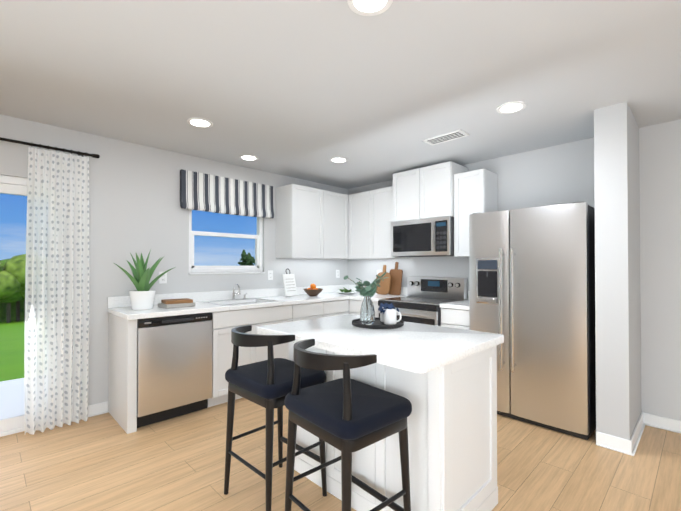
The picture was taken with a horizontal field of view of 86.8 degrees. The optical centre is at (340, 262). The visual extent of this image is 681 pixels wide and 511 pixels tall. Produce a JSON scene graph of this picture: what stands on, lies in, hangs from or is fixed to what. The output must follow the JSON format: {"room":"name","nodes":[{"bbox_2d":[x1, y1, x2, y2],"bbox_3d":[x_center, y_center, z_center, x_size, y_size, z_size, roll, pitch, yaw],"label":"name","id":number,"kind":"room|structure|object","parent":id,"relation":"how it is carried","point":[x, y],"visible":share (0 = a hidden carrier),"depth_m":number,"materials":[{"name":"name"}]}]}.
{"room":"kitchen","nodes":[
{"label":"kitchen","id":0,"kind":"room"},
{"bbox_2d":[0,114,347,405],"bbox_3d":[-2.608,0.103,2.767,7.800,2.436,0.150,1,-1,-45],"label":"wall","id":1,"kind":"structure","parent":0,"point":[134,189],"depth_m":3.36,"materials":[{"name":"grey paint"}]},
{"bbox_2d":[0,175,27,436],"bbox_3d":[-3.002,0.325,2.374,1.950,1.985,0.110,1,-1,-45],"label":"sliding door","id":2,"kind":"structure","parent":1,"relation":"in","point":[12,185],"depth_m":2.78,"materials":[{"name":"white plastic"}]},
{"bbox_2d":[0,137,99,157],"bbox_3d":[-2.973,-0.912,2.228,2.498,0.044,0.110,1,-1,-45],"label":"curtain rod","id":3,"kind":"object","parent":1,"relation":"attached to","point":[46,147],"visible":0.92,"depth_m":2.84,"materials":[{"name":"black metal"}]},
{"bbox_2d":[24,142,88,434],"bbox_3d":[-2.252,0.193,2.879,0.408,2.234,0.091,1,-1,-45],"label":"sheer curtain","id":4,"kind":"object","parent":3,"relation":"hanging from","point":[56,366],"visible":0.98,"depth_m":2.87,"materials":[{"name":"white fabric"}]},
{"bbox_2d":[88,401,107,416],"bbox_3d":[-2.150,1.277,3.084,0.274,0.095,0.027,1,-1,-45],"label":"baseboard","id":5,"kind":"structure","parent":1,"relation":"attached to","point":[100,408],"depth_m":3.12,"materials":[{"name":"white wood"}]},
{"bbox_2d":[159,272,166,283],"bbox_3d":[-1.736,0.149,3.519,0.072,0.116,0.007,1,-1,-45],"label":"electrical outlet plate","id":6,"kind":"object","parent":1,"relation":"attached to","point":[163,279],"depth_m":3.52,"materials":[{"name":"white plastic"}]},
{"bbox_2d":[189,209,264,274],"bbox_3d":[-1.272,-0.298,4.055,0.905,0.856,0.117,1,-1,-45],"label":"window","id":7,"kind":"structure","parent":1,"relation":"in","point":[236,269],"depth_m":4.05,"materials":[{"name":"white plastic"}]},
{"bbox_2d":[107,284,346,307],"bbox_3d":[-0.973,0.366,4.262,3.064,0.100,0.020,1,-1,-45],"label":"backsplash","id":8,"kind":"structure","parent":1,"relation":"attached to","point":[115,301],"depth_m":3.91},
{"bbox_2d":[180,169,274,217],"bbox_3d":[-1.210,-0.728,3.995,1.093,0.400,0.078,1,-1,-45],"label":"shade valance","id":9,"kind":"object","parent":1,"relation":"attached to","point":[210,193],"visible":1,"depth_m":3.92,"materials":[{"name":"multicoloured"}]},
{"bbox_2d":[268,270,272,279],"bbox_3d":[-0.855,0.158,4.392,0.072,0.116,0.007,1,-1,-45],"label":"electrical outlet plate","id":10,"kind":"object","parent":1,"relation":"attached to","point":[270,272],"depth_m":4.39,"materials":[{"name":"white plastic"}]},
{"bbox_2d":[276,184,319,258],"bbox_3d":[-0.489,-0.486,4.528,0.551,0.870,0.336,1,-1,-45],"label":"upper cabinet","id":11,"kind":"object","parent":1,"relation":"attached to","point":[313,223],"depth_m":4.35,"materials":[{"name":"white wood"}]},
{"bbox_2d":[320,189,347,258],"bbox_3d":[-0.165,-0.483,4.811,0.520,0.870,0.390,1,-1,-45],"label":"upper cabinet","id":12,"kind":"object","parent":1,"relation":"attached to","point":[333,205],"depth_m":4.70,"materials":[{"name":"white wood"}]},
{"bbox_2d":[336,270,339,277],"bbox_3d":[-0.039,0.166,5.202,0.072,0.116,0.007,1,-1,-45],"label":"electrical outlet plate","id":13,"kind":"object","parent":1,"relation":"attached to","point":[337,271],"depth_m":5.20,"materials":[{"name":"white plastic"}]},
{"bbox_2d":[0,398,680,510],"bbox_3d":[0.085,1.344,0.038,7.800,0.100,7.800,1,-1,-45],"label":"floor","id":14,"kind":"structure","parent":0,"point":[104,462],"depth_m":2.29,"materials":[{"name":"brown wood"}]},
{"bbox_2d":[137,312,211,427],"bbox_3d":[-1.571,0.888,3.226,0.600,0.876,0.606,1,-1,-45],"label":"dishwasher","id":15,"kind":"object","parent":14,"relation":"on","point":[174,366],"visible":0.88,"depth_m":2.99,"materials":[{"name":"grey metal"}]},
{"bbox_2d":[199,304,298,406],"bbox_3d":[-1.031,0.892,3.780,0.942,0.880,0.616,1,-1,-45],"label":"base cabinet","id":16,"kind":"object","parent":14,"relation":"on","point":[223,323],"depth_m":3.42,"materials":[{"name":"white wood"}]},
{"bbox_2d":[107,292,360,319],"bbox_3d":[-0.758,0.434,4.044,3.064,0.040,0.631,1,-1,-45],"label":"countertop","id":17,"kind":"structure","parent":16,"relation":"on","point":[264,301],"depth_m":3.47,"materials":[{"name":"white stone"}]},
{"bbox_2d":[114,250,174,309],"bbox_3d":[-1.707,0.142,3.120,0.413,0.523,0.382,0,-1,11],"label":"aloe plant","id":18,"kind":"object","parent":17,"relation":"on","point":[142,296],"visible":1,"depth_m":3.06,"materials":[{"name":"green plant"}]},
{"bbox_2d":[158,298,194,308],"bbox_3d":[-1.498,0.373,3.294,0.274,0.064,0.207,1,-1,-45],"label":"books","id":19,"kind":"object","parent":17,"relation":"on","point":[175,303],"visible":1,"depth_m":3.23,"materials":[{"name":"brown paper"}]},
{"bbox_2d":[239,300,258,303],"bbox_3d":[-1.041,0.540,3.767,0.620,0.202,0.390,1,-1,-45],"label":"sink","id":20,"kind":"object","parent":17,"relation":"in","point":[240,301],"depth_m":3.99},
{"bbox_2d":[282,268,298,296],"bbox_3d":[-0.608,0.246,4.365,0.103,0.342,0.210,0,-1,35],"label":"stand","id":21,"kind":"object","parent":17,"relation":"on","point":[289,282],"visible":1,"depth_m":4.35,"materials":[{"name":"white paper"}]},
{"bbox_2d":[303,284,322,295],"bbox_3d":[-0.341,0.341,4.484,0.250,0.152,0.250,1,-1,-45],"label":"fruit bowl","id":22,"kind":"object","parent":17,"relation":"on","point":[312,290],"visible":1,"depth_m":4.42,"materials":[{"name":"brown wood"}]},
{"bbox_2d":[336,287,356,293],"bbox_3d":[0.073,0.379,4.852,0.316,0.085,0.304,1,-1,-45],"label":"plate","id":23,"kind":"object","parent":17,"relation":"on","point":[344,291],"visible":1,"depth_m":4.80,"materials":[{"name":"white ceramic"}]},
{"bbox_2d":[224,325,326,510],"bbox_3d":[-0.382,0.842,2.030,0.480,0.946,0.457,-1,-1,44],"label":"stool","id":24,"kind":"object","parent":14,"relation":"on","point":[267,384],"visible":0.85,"depth_m":1.92,"materials":[{"name":"black wood"}]},
{"bbox_2d":[299,304,318,320],"bbox_3d":[-0.576,0.896,4.231,0.552,0.880,0.616,1,-1,-45],"label":"base cabinet","id":25,"kind":"object","parent":14,"relation":"on","point":[306,311],"depth_m":4.02,"materials":[{"name":"white wood"}]},
{"bbox_2d":[319,300,350,317],"bbox_3d":[-0.258,0.899,4.506,0.502,0.880,0.674,1,-1,-45],"label":"base cabinet","id":26,"kind":"object","parent":14,"relation":"on","point":[327,308],"depth_m":4.29,"materials":[{"name":"white wood"}]},
{"bbox_2d":[347,293,403,299],"bbox_3d":[0.499,0.439,4.504,0.631,0.040,0.487,1,-1,-45],"label":"countertop","id":27,"kind":"structure","parent":26,"relation":"on","point":[376,296],"depth_m":4.40,"materials":[{"name":"white stone"}]},
{"bbox_2d":[376,262,402,294],"bbox_3d":[0.630,0.206,4.674,0.146,0.427,0.360,1,-1,-45],"label":"cutting boards","id":28,"kind":"object","parent":27,"relation":"on","point":[391,284],"visible":0.98,"depth_m":4.64,"materials":[{"name":"brown wood"}]},
{"bbox_2d":[284,339,411,510],"bbox_3d":[0.014,0.837,1.615,0.457,0.946,0.480,0,-1,-41],"label":"stool","id":29,"kind":"object","parent":14,"relation":"on","point":[346,415],"visible":0.98,"depth_m":1.51,"materials":[{"name":"black wood"}]},
{"bbox_2d":[351,300,378,316],"bbox_3d":[0.474,0.899,4.498,0.669,0.880,0.521,1,-1,-45],"label":"base cabinet","id":30,"kind":"object","parent":14,"relation":"on","point":[355,304],"depth_m":4.36,"materials":[{"name":"white wood"}]},
{"bbox_2d":[257,314,503,510],"bbox_3d":[0.186,0.854,2.079,0.830,0.920,1.190,1,-1,-45],"label":"kitchen island","id":31,"kind":"object","parent":14,"relation":"on","point":[442,380],"visible":0.67,"depth_m":1.75,"materials":[{"name":"white"}]},
{"bbox_2d":[344,272,403,328],"bbox_3d":[0.216,0.227,2.264,0.386,0.337,0.330,1,-1,-45],"label":"decorative tray","id":32,"kind":"object","parent":31,"relation":"on","point":[387,319],"visible":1,"depth_m":2.22,"materials":[{"name":"black"}]},
{"bbox_2d":[378,277,467,325],"bbox_3d":[0.900,0.754,4.021,0.719,1.160,0.752,1,-1,-45],"label":"range","id":33,"kind":"object","parent":14,"relation":"on","point":[423,299],"visible":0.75,"depth_m":4.00,"materials":[{"name":"grey metal"}]},
{"bbox_2d":[441,308,469,329],"bbox_3d":[1.325,0.890,3.677,0.616,0.880,0.325,1,-1,-45],"label":"base cabinet","id":34,"kind":"object","parent":14,"relation":"on","point":[450,317],"depth_m":3.46,"materials":[{"name":"white wood"}]},
{"bbox_2d":[440,300,469,311],"bbox_3d":[1.321,0.430,3.674,0.631,0.040,0.331,1,-1,-45],"label":"countertop","id":35,"kind":"structure","parent":34,"relation":"on","point":[465,304],"depth_m":3.49,"materials":[{"name":"white stone"}]},
{"bbox_2d":[469,202,595,439],"bbox_3d":[1.703,0.438,3.176,0.746,1.775,0.910,1,-1,-45],"label":"fridge","id":36,"kind":"object","parent":14,"relation":"on","point":[532,285],"visible":0.98,"depth_m":2.86,"materials":[{"name":"grey metal"}]},
{"bbox_2d":[0,0,680,188],"bbox_3d":[0.085,-1.193,0.064,7.800,0.100,7.800,1,-1,-45],"label":"ceiling","id":37,"kind":"structure","parent":0,"point":[307,90],"depth_m":2.16,"materials":[{"name":"white paint"}]},
{"bbox_2d":[187,118,212,127],"bbox_3d":[-1.119,-1.109,2.868,0.195,0.010,0.195,0,-1,0],"label":"recessed light","id":38,"kind":"object","parent":37,"relation":"in","point":[196,122],"depth_m":2.85,"materials":[{"name":"white plastic"}]},
{"bbox_2d":[239,155,257,160],"bbox_3d":[-0.967,-1.100,3.794,0.195,0.010,0.195,0,-1,0],"label":"recessed light","id":39,"kind":"object","parent":37,"relation":"in","point":[244,157],"depth_m":3.77,"materials":[{"name":"white plastic"}]},
{"bbox_2d":[330,157,347,162],"bbox_3d":[-0.019,-1.099,3.875,0.195,0.010,0.195,0,-1,0],"label":"recessed light","id":40,"kind":"object","parent":37,"relation":"in","point":[336,159],"depth_m":3.86,"materials":[{"name":"white plastic"}]},
{"bbox_2d":[347,0,392,15],"bbox_3d":[0.127,-1.122,1.541,0.195,0.010,0.195,0,-1,0],"label":"recessed light","id":41,"kind":"object","parent":37,"relation":"in","point":[368,7],"depth_m":1.58,"materials":[{"name":"white"}]},
{"bbox_2d":[422,129,469,144],"bbox_3d":[0.933,-1.105,3.199,0.170,0.011,0.370,1,-1,-45],"label":"ceiling vent","id":42,"kind":"object","parent":37,"relation":"in","point":[449,136],"visible":0.98,"depth_m":3.18,"materials":[{"name":"white metal"}]},
{"bbox_2d":[496,101,526,113],"bbox_3d":[1.231,-1.112,2.593,0.195,0.010,0.195,0,-1,0],"label":"recessed light","id":43,"kind":"object","parent":37,"relation":"in","point":[515,106],"depth_m":2.58,"materials":[{"name":"white"}]},
{"bbox_2d":[348,119,680,420],"bbox_3d":[2.801,0.103,2.744,0.150,2.436,7.500,1,-1,-45],"label":"wall","id":44,"kind":"structure","parent":0,"point":[562,173],"depth_m":2.93,"materials":[{"name":"grey paint"}]},
{"bbox_2d":[348,190,371,258],"bbox_3d":[0.353,-0.483,4.831,0.390,0.870,0.457,1,-1,-45],"label":"upper cabinet","id":45,"kind":"object","parent":44,"relation":"attached to","point":[359,204],"depth_m":4.74,"materials":[{"name":"white wood"}]},
{"bbox_2d":[372,187,410,258],"bbox_3d":[0.618,-0.485,4.603,0.336,0.870,0.451,1,-1,-45],"label":"upper cabinet","id":46,"kind":"object","parent":44,"relation":"attached to","point":[381,198],"depth_m":4.48,"materials":[{"name":"white wood"}]},
{"bbox_2d":[392,170,411,221],"bbox_3d":[0.909,-0.766,4.273,0.391,0.575,0.429,1,-1,-45],"label":"upper cabinet","id":47,"kind":"object","parent":44,"relation":"attached to","point":[402,181],"depth_m":4.20,"materials":[{"name":"white wood"}]},
{"bbox_2d":[347,284,468,299],"bbox_3d":[0.885,0.369,4.549,0.020,0.100,2.188,1,-1,-45],"label":"backsplash","id":48,"kind":"structure","parent":44,"relation":"attached to","point":[403,290],"depth_m":4.63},
{"bbox_2d":[412,161,467,219],"bbox_3d":[1.137,-0.768,4.043,0.391,0.575,0.431,1,-1,-45],"label":"upper cabinet","id":49,"kind":"object","parent":44,"relation":"attached to","point":[433,191],"depth_m":3.90,"materials":[{"name":"white wood"}]},
{"bbox_2d":[391,216,453,256],"bbox_3d":[0.997,-0.274,4.128,0.463,0.407,0.754,1,-1,-45],"label":"microwave","id":50,"kind":"object","parent":49,"relation":"attached to","point":[430,237],"visible":0.96,"depth_m":3.95,"materials":[{"name":"grey metal"}]},
{"bbox_2d":[452,169,497,256],"bbox_3d":[1.424,-0.493,3.789,0.336,0.870,0.325,1,-1,-45],"label":"upper cabinet","id":51,"kind":"object","parent":44,"relation":"attached to","point":[476,190],"depth_m":3.70,"materials":[{"name":"white wood"}]},
{"bbox_2d":[647,413,680,433],"bbox_3d":[3.910,1.261,1.486,0.030,0.095,4.110,1,-1,-45],"label":"baseboard","id":52,"kind":"structure","parent":44,"relation":"attached to","point":[656,421],"depth_m":2.85,"materials":[{"name":"white wood"}]},
{"bbox_2d":[592,102,643,439],"bbox_3d":[2.165,0.103,2.796,0.680,2.436,0.190,1,-1,-45],"label":"wall","id":53,"kind":"structure","parent":0,"point":[620,172],"depth_m":2.58,"materials":[{"name":"grey paint"}]},
{"bbox_2d":[627,412,646,455],"bbox_3d":[2.221,1.273,2.686,0.677,0.095,0.027,1,-1,-45],"label":"baseboard","id":54,"kind":"structure","parent":53,"relation":"attached to","point":[632,444],"depth_m":2.64,"materials":[{"name":"white wood"}]},
{"label":"outside","id":55,"kind":"structure","parent":0,"visible":0},
{"bbox_2d":[0,321,24,381],"bbox_3d":[-105.559,5.823,111.872,320.000,6.561,299.849,1,-1,-45],"label":"ground","id":56,"kind":"structure","parent":55,"point":[10,355],"depth_m":10.15,"materials":[{"name":"green plant"}]},
{"bbox_2d":[0,378,24,418],"bbox_3d":[-3.863,1.395,2.884,3.300,0.085,1.798,1,-1,-45],"label":"patio","id":57,"kind":"structure","parent":56,"relation":"on","point":[11,407],"depth_m":3.59,"materials":[{"name":"white concrete"}]},
{"bbox_2d":[0,250,254,322],"bbox_3d":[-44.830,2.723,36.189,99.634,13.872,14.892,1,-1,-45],"label":"tree","id":58,"kind":"object","parent":56,"relation":"on","point":[8,297],"depth_m":39.80,"materials":[{"name":"green plant"}]}
]}

